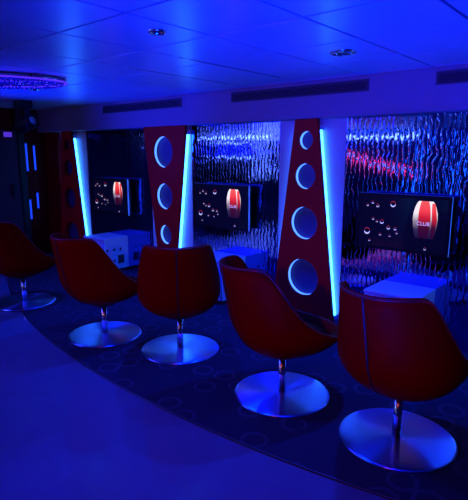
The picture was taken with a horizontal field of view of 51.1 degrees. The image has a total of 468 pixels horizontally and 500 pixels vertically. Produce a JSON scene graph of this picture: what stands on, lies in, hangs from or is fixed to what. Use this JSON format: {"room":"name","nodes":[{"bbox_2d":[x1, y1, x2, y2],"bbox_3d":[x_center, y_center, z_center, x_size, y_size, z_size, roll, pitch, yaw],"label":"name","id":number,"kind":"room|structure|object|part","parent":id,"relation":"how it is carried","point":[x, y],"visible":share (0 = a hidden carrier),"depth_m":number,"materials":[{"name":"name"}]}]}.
{"room":"entertainment venue","nodes":[
{"label":"entertainment venue","id":0,"kind":"room"},
{"bbox_2d":[0,108,51,252],"bbox_3d":[-3.513,-0.945,7.245,0.100,2.240,1.650,9,15,39],"label":"wall","id":1,"kind":"structure","parent":0,"point":[40,226],"depth_m":7.67,"materials":[{"name":"black"}]},
{"bbox_2d":[0,130,24,233],"bbox_3d":[-3.570,-0.751,7.065,0.090,1.930,1.050,9,15,39],"label":"door","id":2,"kind":"structure","parent":1,"relation":"in","point":[11,206],"depth_m":7.29,"materials":[{"name":"black"}]},
{"bbox_2d":[3,132,11,136],"bbox_3d":[-3.312,-1.690,7.170,0.012,0.070,0.120,9,15,39],"label":"lit sign","id":3,"kind":"object","parent":2,"relation":"attached to","point":[6,134],"visible":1,"depth_m":7.17,"materials":[{"name":"purple plastic"}]},
{"bbox_3d":[-3.292,-0.891,7.331,0.040,0.200,0.030,9,15,39],"label":"handle","id":4,"kind":"part","parent":2,"relation":"part of","materials":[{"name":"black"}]},
{"bbox_2d":[13,109,32,242],"bbox_3d":[-3.204,-0.990,7.471,0.070,2.240,0.098,9,15,39],"label":"trim","id":5,"kind":"structure","parent":1,"relation":"attached to","point":[20,137],"depth_m":7.44,"materials":[{"name":"black"}]},
{"bbox_2d":[25,142,29,171],"bbox_3d":[-3.158,-1.411,7.460,0.050,0.450,0.036,9,15,39],"label":"tube light","id":6,"kind":"object","parent":1,"relation":"attached to","point":[25,142],"visible":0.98,"depth_m":7.45,"materials":[{"name":"blue"}]},
{"bbox_2d":[29,198,33,220],"bbox_3d":[-3.158,-0.631,7.614,0.050,0.340,0.036,9,15,39],"label":"tube light","id":7,"kind":"object","parent":1,"relation":"attached to","point":[30,199],"visible":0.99,"depth_m":7.60,"materials":[{"name":"blue"}]},
{"bbox_2d":[31,144,36,170],"bbox_3d":[-3.076,-1.419,7.555,0.050,0.410,0.036,9,15,39],"label":"tube light","id":8,"kind":"object","parent":1,"relation":"attached to","point":[33,145],"visible":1,"depth_m":7.54,"materials":[{"name":"blue"}]},
{"bbox_2d":[35,191,39,209],"bbox_3d":[-3.076,-0.777,7.682,0.050,0.280,0.036,9,15,39],"label":"tube light","id":9,"kind":"object","parent":1,"relation":"attached to","point":[36,192],"visible":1,"depth_m":7.67,"materials":[{"name":"blue glass"}]},
{"bbox_2d":[0,274,388,499],"bbox_3d":[-4.562,0.967,3.614,17.700,0.100,9.200,9,15,39],"label":"floor","id":10,"kind":"structure","parent":0,"point":[68,432],"depth_m":2.70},
{"bbox_2d":[7,252,467,499],"bbox_3d":[0.358,0.861,3.862,10.557,0.013,2.216,9,15,39],"label":"carpet","id":11,"kind":"object","parent":10,"relation":"on","point":[201,394],"visible":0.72,"depth_m":3.30,"materials":[{"name":"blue carpet"}]},
{"bbox_2d":[0,221,55,310],"bbox_3d":[-2.278,0.111,5.221,0.694,0.930,0.844,7,13,30],"label":"tub chair","id":12,"kind":"object","parent":11,"relation":"on","point":[20,258],"visible":0.94,"depth_m":4.99,"materials":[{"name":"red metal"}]},
{"bbox_3d":[-2.272,0.281,5.269,0.240,0.034,0.240,7,13,30],"label":"swivel plate","id":13,"kind":"part","parent":12,"relation":"part of","materials":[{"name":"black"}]},
{"bbox_2d":[60,131,91,238],"bbox_3d":[-2.418,-0.803,7.350,0.736,1.896,0.114,9,15,39],"label":"column","id":14,"kind":"structure","parent":11,"relation":"on","point":[76,222],"depth_m":7.22,"materials":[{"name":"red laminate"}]},
{"bbox_2d":[49,233,141,347],"bbox_3d":[-1.158,0.298,4.276,0.694,0.930,0.844,9,15,39],"label":"tub chair","id":15,"kind":"object","parent":11,"relation":"on","point":[86,272],"visible":0.97,"depth_m":3.99,"materials":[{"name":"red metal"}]},
{"bbox_3d":[-1.150,0.468,4.323,0.240,0.034,0.240,9,15,39],"label":"swivel plate","id":16,"kind":"part","parent":15,"relation":"part of","materials":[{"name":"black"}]},
{"bbox_2d":[83,233,128,270],"bbox_3d":[-1.752,0.042,6.733,0.458,0.478,0.400,9,15,39],"label":"base cabinet","id":17,"kind":"object","parent":11,"relation":"on","point":[115,246],"visible":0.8,"depth_m":6.62,"materials":[{"name":"grey"}]},
{"bbox_3d":[-1.884,0.057,6.593,0.424,0.393,0.016,9,15,39],"label":"door","id":18,"kind":"part","parent":17,"relation":"part of","materials":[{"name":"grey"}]},
{"bbox_3d":[-1.583,0.056,6.599,0.016,0.403,0.384,9,15,39],"label":"panel","id":19,"kind":"part","parent":17,"relation":"part of","materials":[{"name":"grey"}]},
{"bbox_2d":[118,254,123,263],"bbox_3d":[-1.532,0.120,6.658,0.003,0.115,0.100,9,15,39],"label":"grille","id":20,"kind":"object","parent":17,"relation":"attached to","point":[120,256],"depth_m":6.65,"materials":[{"name":"black"}]},
{"bbox_2d":[143,125,193,247],"bbox_3d":[-0.801,-0.535,5.999,0.743,1.896,0.114,9,15,39],"label":"column","id":21,"kind":"structure","parent":11,"relation":"on","point":[168,148],"depth_m":5.90,"materials":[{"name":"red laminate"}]},
{"bbox_2d":[137,244,219,364],"bbox_3d":[-0.439,0.363,3.949,0.694,0.930,0.844,-1,11,-5],"label":"tub chair","id":22,"kind":"object","parent":11,"relation":"on","point":[178,284],"visible":1,"depth_m":3.67,"materials":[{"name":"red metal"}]},
{"bbox_3d":[-0.443,0.533,3.998,0.240,0.034,0.240,-1,11,-5],"label":"swivel plate","id":23,"kind":"part","parent":22,"relation":"part of","materials":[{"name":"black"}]},
{"bbox_2d":[213,251,245,304],"bbox_3d":[-0.176,0.303,5.417,0.458,0.478,0.400,9,15,39],"label":"base cabinet","id":24,"kind":"object","parent":11,"relation":"on","point":[218,255],"visible":0.08,"depth_m":5.23,"materials":[{"name":"grey"}]},
{"bbox_3d":[-0.307,0.318,5.277,0.424,0.393,0.016,9,15,39],"label":"door","id":25,"kind":"part","parent":24,"relation":"part of","materials":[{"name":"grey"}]},
{"bbox_3d":[-0.006,0.316,5.283,0.016,0.403,0.384,9,15,39],"label":"panel","id":26,"kind":"part","parent":24,"relation":"part of","materials":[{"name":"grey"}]},
{"bbox_2d":[218,255,337,417],"bbox_3d":[0.307,0.510,3.207,0.844,0.930,0.694,-4,12,-19],"label":"tub chair","id":27,"kind":"object","parent":11,"relation":"on","point":[261,315],"visible":0.99,"depth_m":2.98,"materials":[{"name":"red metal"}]},
{"bbox_2d":[275,118,346,321],"bbox_3d":[0.696,-0.288,4.750,0.736,1.896,0.114,9,15,39],"label":"column","id":28,"kind":"structure","parent":11,"relation":"on","point":[312,151],"depth_m":4.67,"materials":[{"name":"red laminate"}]},
{"bbox_2d":[363,280,435,302],"bbox_3d":[1.378,0.559,4.120,0.458,0.478,0.400,9,15,39],"label":"base cabinet","id":29,"kind":"object","parent":11,"relation":"on","point":[388,289],"visible":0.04,"depth_m":4.03,"materials":[{"name":"grey"}]},
{"bbox_3d":[1.246,0.574,3.980,0.424,0.393,0.016,9,15,39],"label":"door","id":30,"kind":"part","parent":29,"relation":"part of","materials":[{"name":"grey"}]},
{"bbox_3d":[1.547,0.573,3.986,0.016,0.403,0.384,9,15,39],"label":"panel","id":31,"kind":"part","parent":29,"relation":"part of","materials":[{"name":"grey"}]},
{"bbox_2d":[337,280,467,473],"bbox_3d":[0.911,0.614,2.683,0.844,0.930,0.694,-10,15,-42],"label":"tub chair","id":32,"kind":"object","parent":11,"relation":"on","point":[400,350],"visible":1,"depth_m":2.42,"materials":[{"name":"red leather"}]},
{"bbox_2d":[0,0,467,109],"bbox_3d":[-4.608,-1.271,3.089,17.666,0.014,9.001,9,15,39],"label":"ceiling","id":33,"kind":"structure","parent":0,"point":[89,45],"depth_m":2.85,"materials":[{"name":"grey paint"}]},
{"bbox_2d":[12,100,39,133],"bbox_3d":[-2.633,-1.669,6.164,0.336,0.401,0.208,4,12,22],"label":"stage light","id":34,"kind":"object","parent":33,"relation":"hanging from","point":[29,121],"visible":1,"depth_m":6.11,"materials":[{"name":"black metal"}]},
{"bbox_2d":[0,72,67,89],"bbox_3d":[-2.120,-1.438,4.191,1.344,0.083,0.741,-3,12,-14],"label":"crystal ceiling light","id":35,"kind":"object","parent":33,"relation":"attached to","point":[10,80],"visible":1,"depth_m":4.21,"materials":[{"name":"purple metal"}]},
{"bbox_2d":[148,28,165,35],"bbox_3d":[-0.412,-1.165,2.622,0.100,0.016,0.100,9,15,39],"label":"recessed light","id":36,"kind":"object","parent":33,"relation":"in","point":[154,31],"visible":1,"depth_m":2.60,"materials":[{"name":"silver metal"}]},
{"bbox_2d":[125,67,228,83],"bbox_3d":[-0.437,-1.482,4.169,0.012,0.015,1.200,9,15,39],"label":"trim","id":37,"kind":"structure","parent":33,"relation":"attached to","point":[125,67],"depth_m":4.11,"materials":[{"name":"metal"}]},
{"bbox_2d":[179,57,280,77],"bbox_3d":[0.016,-1.407,3.790,0.012,0.015,1.200,9,15,39],"label":"trim","id":38,"kind":"structure","parent":33,"relation":"attached to","point":[179,57],"depth_m":3.70,"materials":[{"name":"silver metal"}]},
{"bbox_2d":[330,49,355,55],"bbox_3d":[0.704,-1.274,3.168,0.170,0.016,0.170,9,15,39],"label":"recessed light","id":39,"kind":"object","parent":33,"relation":"in","point":[340,52],"visible":1,"depth_m":3.15,"materials":[{"name":"silver metal"}]},
{"bbox_2d":[86,113,431,234],"bbox_3d":[1.123,-0.407,4.528,10.550,2.240,0.100,9,15,39],"label":"wall","id":40,"kind":"structure","parent":0,"point":[431,113],"depth_m":7.14,"materials":[{"name":"grey paint"}]},
{"bbox_2d":[43,132,60,251],"bbox_3d":[-2.793,-0.870,7.713,0.420,1.910,0.080,9,15,39],"label":"trim","id":41,"kind":"structure","parent":40,"relation":"attached to","point":[52,142],"depth_m":7.63,"materials":[{"name":"red"}]},
{"bbox_2d":[88,128,153,271],"bbox_3d":[-1.552,-0.674,6.698,1.342,1.896,0.014,9,15,39],"label":"mirror panel","id":42,"kind":"object","parent":40,"relation":"attached to","point":[116,153],"visible":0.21,"depth_m":6.56,"materials":[{"name":"silver metal"}]},
{"bbox_2d":[91,177,131,215],"bbox_3d":[-1.655,-0.739,6.679,0.784,0.476,0.127,9,15,39],"label":"television","id":43,"kind":"object","parent":42,"relation":"attached to","point":[109,195],"visible":1,"depth_m":6.60,"materials":[{"name":"black"}]},
{"bbox_3d":[-1.543,-0.749,6.505,0.198,0.302,0.001,9,15,39],"label":"picture glass","id":44,"kind":"part","parent":43,"relation":"part of","materials":[{"name":"red glass"}]},
{"bbox_3d":[-1.664,-0.737,6.669,0.760,0.452,0.066,9,15,39],"label":"casing","id":45,"kind":"part","parent":43,"relation":"part of","materials":[{"name":"black plastic"}]},
{"bbox_2d":[102,98,181,113],"bbox_3d":[-1.154,-1.742,5.949,1.480,0.097,0.012,9,15,39],"label":"air vent","id":46,"kind":"object","parent":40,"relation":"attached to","point":[177,102],"visible":1,"depth_m":5.89,"materials":[{"name":"grey metal"}]},
{"bbox_2d":[192,121,279,279],"bbox_3d":[-0.010,-0.419,5.410,1.232,1.896,0.014,9,15,39],"label":"mirror panel","id":47,"kind":"object","parent":40,"relation":"attached to","point":[246,154],"visible":0.5,"depth_m":5.23,"materials":[{"name":"silver"}]},
{"bbox_2d":[194,183,250,231],"bbox_3d":[-0.117,-0.485,5.395,0.784,0.476,0.127,9,15,39],"label":"television","id":48,"kind":"object","parent":47,"relation":"attached to","point":[224,206],"visible":1,"depth_m":5.32,"materials":[{"name":"black"}]},
{"bbox_3d":[-0.004,-0.494,5.221,0.198,0.302,0.001,9,15,39],"label":"picture glass","id":49,"kind":"part","parent":48,"relation":"part of","materials":[{"name":"red glass"}]},
{"bbox_3d":[-0.126,-0.483,5.384,0.760,0.452,0.066,9,15,39],"label":"casing","id":50,"kind":"part","parent":48,"relation":"part of","materials":[{"name":"black plastic"}]},
{"bbox_2d":[36,63,467,132],"bbox_3d":[1.038,-1.325,4.245,10.550,0.330,0.160,9,15,39],"label":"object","id":51,"kind":"structure","parent":40,"relation":"attached to","point":[413,91],"depth_m":4.59,"materials":[{"name":"grey paint"}]},
{"bbox_2d":[231,79,368,102],"bbox_3d":[0.545,-1.461,4.531,1.500,0.097,0.012,9,15,39],"label":"air vent","id":52,"kind":"object","parent":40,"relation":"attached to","point":[361,85],"visible":1,"depth_m":4.46,"materials":[{"name":"grey metal"}]},
{"bbox_2d":[338,112,467,351],"bbox_3d":[1.505,-0.168,4.145,1.292,1.896,0.014,9,15,39],"label":"mirror panel","id":53,"kind":"object","parent":40,"relation":"attached to","point":[414,154],"visible":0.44,"depth_m":4.07,"materials":[{"name":"silver metal"}]},
{"bbox_2d":[356,192,453,257],"bbox_3d":[1.421,-0.231,4.111,0.784,0.476,0.127,9,15,39],"label":"television","id":54,"kind":"object","parent":53,"relation":"attached to","point":[417,224],"visible":1,"depth_m":4.04,"materials":[{"name":"black"}]},
{"bbox_3d":[1.534,-0.240,3.937,0.198,0.302,0.001,9,15,39],"label":"picture glass","id":55,"kind":"part","parent":54,"relation":"part of","materials":[{"name":"red glass"}]},
{"bbox_2d":[436,68,467,84],"bbox_3d":[2.100,-1.204,3.232,1.495,0.097,0.012,9,15,39],"label":"air vent","id":56,"kind":"object","parent":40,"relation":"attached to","point":[459,75],"visible":1,"depth_m":3.63,"materials":[{"name":"grey metal"}]}
]}

